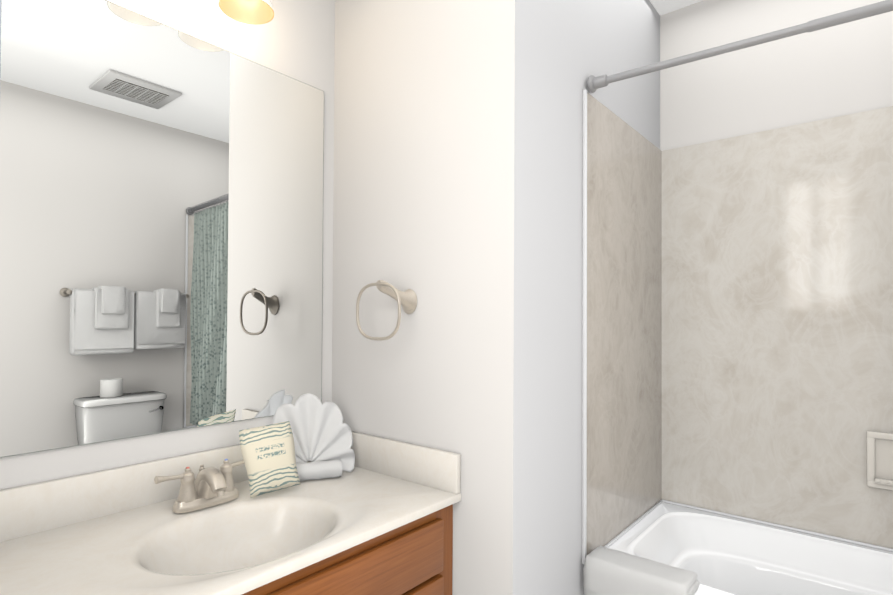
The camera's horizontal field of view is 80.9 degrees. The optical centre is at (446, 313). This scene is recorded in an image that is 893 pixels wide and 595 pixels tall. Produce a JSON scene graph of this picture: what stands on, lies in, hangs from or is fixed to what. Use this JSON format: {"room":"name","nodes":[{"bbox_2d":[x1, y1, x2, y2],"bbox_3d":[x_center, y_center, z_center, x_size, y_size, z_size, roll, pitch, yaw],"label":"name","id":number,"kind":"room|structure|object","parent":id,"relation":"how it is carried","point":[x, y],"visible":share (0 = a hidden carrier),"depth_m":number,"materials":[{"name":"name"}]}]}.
{"room":"bathroom","nodes":[
{"label":"bathroom","id":0,"kind":"room"},
{"bbox_2d":[0,0,334,489],"bbox_3d":[-0.810,0.000,1.366,0.120,2.575,1.180,0,-1,39],"label":"wall","id":1,"kind":"structure","parent":0,"point":[294,39],"depth_m":1.52,"materials":[{"name":"paint"}]},
{"bbox_2d":[0,0,323,457],"bbox_3d":[-0.732,-0.220,1.360,0.006,1.057,1.000,0,-1,39],"label":"mirror","id":2,"kind":"object","parent":1,"relation":"attached to","point":[161,227],"visible":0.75,"depth_m":1.32,"materials":[{"name":"clear glass"}]},
{"bbox_2d":[219,0,273,24],"bbox_3d":[-0.673,-0.922,1.287,0.196,0.210,0.534,0,-1,39],"label":"sconce","id":3,"kind":"object","parent":1,"relation":"attached to","point":[255,12],"visible":1,"depth_m":1.46,"materials":[{"name":"yellow glass"}]},
{"bbox_2d":[332,0,659,594],"bbox_3d":[0.249,0.015,2.083,0.843,2.575,1.274,0,-1,39],"label":"wall","id":4,"kind":"structure","parent":0,"point":[458,174],"depth_m":1.49,"materials":[{"name":"paint"}]},
{"bbox_2d":[356,280,416,339],"bbox_3d":[-0.164,-0.008,1.527,0.182,0.172,0.108,0,-1,39],"label":"towel ring","id":5,"kind":"object","parent":4,"relation":"attached to","point":[407,299],"visible":1,"depth_m":1.51,"materials":[{"name":"silver metal"}]},
{"bbox_2d":[587,92,661,554],"bbox_3d":[0.669,0.045,1.923,0.008,1.470,0.746,0,-1,39],"label":"wall","id":6,"kind":"structure","parent":4,"relation":"attached to","point":[624,325],"depth_m":1.86,"materials":[{"name":"beige stone"}]},
{"bbox_2d":[650,0,702,14],"bbox_3d":[-0.112,-1.328,0.332,2.524,0.060,4.474,0,-1,39],"label":"ceiling","id":7,"kind":"structure","parent":0,"point":[662,7],"depth_m":2.15,"materials":[{"name":"paint"}]},
{"bbox_2d":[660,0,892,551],"bbox_3d":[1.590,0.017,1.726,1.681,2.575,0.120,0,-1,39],"label":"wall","id":8,"kind":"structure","parent":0,"point":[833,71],"depth_m":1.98,"materials":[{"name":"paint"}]},
{"bbox_2d":[662,106,892,548],"bbox_3d":[1.503,0.047,1.715,1.545,1.470,0.008,0,-1,39],"label":"wall","id":9,"kind":"structure","parent":8,"relation":"attached to","point":[777,324],"depth_m":1.93,"materials":[{"name":"beige stone"}]},
{"bbox_2d":[867,431,892,490],"bbox_3d":[1.480,0.489,1.699,0.183,0.186,0.032,0,-1,39],"label":"soap dish","id":10,"kind":"object","parent":9,"relation":"attached to","point":[880,460],"visible":1,"depth_m":1.74,"materials":[{"name":"white ceramic"}]},
{"bbox_3d":[-0.126,1.307,0.297,2.524,0.060,4.474,0,-1,39],"label":"floor","id":11,"kind":"structure","parent":0,"visible":0},
{"bbox_2d":[0,431,460,594],"bbox_3d":[-0.512,0.831,1.184,0.558,0.911,1.055,0,-1,39],"label":"bathroom vanity","id":12,"kind":"object","parent":11,"relation":"on","point":[378,520],"visible":0.81,"depth_m":1.23,"materials":[{"name":"beige stone"}]},
{"bbox_2d":[154,459,244,512],"bbox_3d":[-0.588,0.429,1.310,0.114,0.103,0.251,0,-1,39],"label":"faucet","id":13,"kind":"object","parent":12,"relation":"on","point":[211,486],"visible":1,"depth_m":1.29,"materials":[{"name":"silver metal"}]},
{"bbox_2d":[239,421,300,497],"bbox_3d":[-0.475,0.390,1.413,0.142,0.175,0.033,-5,-18,-36],"label":"sachet","id":14,"kind":"object","parent":12,"relation":"on","point":[268,454],"visible":0.98,"depth_m":1.40,"materials":[{"name":"paper"}]},
{"bbox_2d":[273,393,354,471],"bbox_3d":[-0.416,0.364,1.581,0.276,0.235,0.080,1,-1,-21],"label":"towel","id":15,"kind":"object","parent":12,"relation":"on","point":[321,432],"visible":0.69,"depth_m":1.59,"materials":[{"name":"white fabric"}]},
{"bbox_2d":[296,460,342,480],"bbox_3d":[-0.394,0.458,1.520,0.176,0.052,0.054,1,-1,-21],"label":"roll","id":16,"kind":"object","parent":12,"relation":"on","point":[316,470],"visible":0.67,"depth_m":1.51,"materials":[{"name":"white fabric"}]},
{"bbox_2d":[608,502,892,594],"bbox_3d":[1.263,1.035,1.416,1.556,0.521,0.744,0,-1,39],"label":"bathtub","id":17,"kind":"object","parent":11,"relation":"on","point":[718,554],"visible":0.69,"depth_m":1.84,"materials":[{"name":"white ceramic"}]},
{"bbox_2d":[583,545,699,594],"bbox_3d":[0.566,0.797,1.538,0.302,0.127,0.126,0,-1,39],"label":"towel","id":18,"kind":"object","parent":17,"relation":"on","point":[607,571],"visible":0.98,"depth_m":1.52,"materials":[{"name":"white fabric"}]},
{"bbox_2d":[604,499,892,551],"bbox_3d":[1.263,0.774,1.418,1.547,0.009,0.737,0,-1,39],"label":"trim","id":19,"kind":"structure","parent":17,"relation":"on","point":[617,537],"depth_m":1.91,"materials":[{"name":"white plastic"}]},
{"bbox_3d":[1.413,-0.003,0.283,0.120,2.575,2.334,0,-1,39],"label":"wall","id":20,"kind":"structure","parent":0,"visible":0},
{"bbox_2d":[582,89,586,563],"bbox_3d":[1.066,0.036,1.184,1.566,1.474,0.014,0,-1,35],"label":"trim","id":21,"kind":"structure","parent":20,"relation":"attached to","point":[584,387],"depth_m":1.62,"materials":[{"name":"white plastic"}]},
{"bbox_2d":[587,0,892,92],"bbox_3d":[1.083,-0.726,1.210,1.544,0.052,0.052,0,-1,35],"label":"shower rod","id":22,"kind":"object","parent":20,"relation":"attached to","point":[594,83],"visible":0.96,"depth_m":1.39,"materials":[{"name":"grey metal"}]}
]}

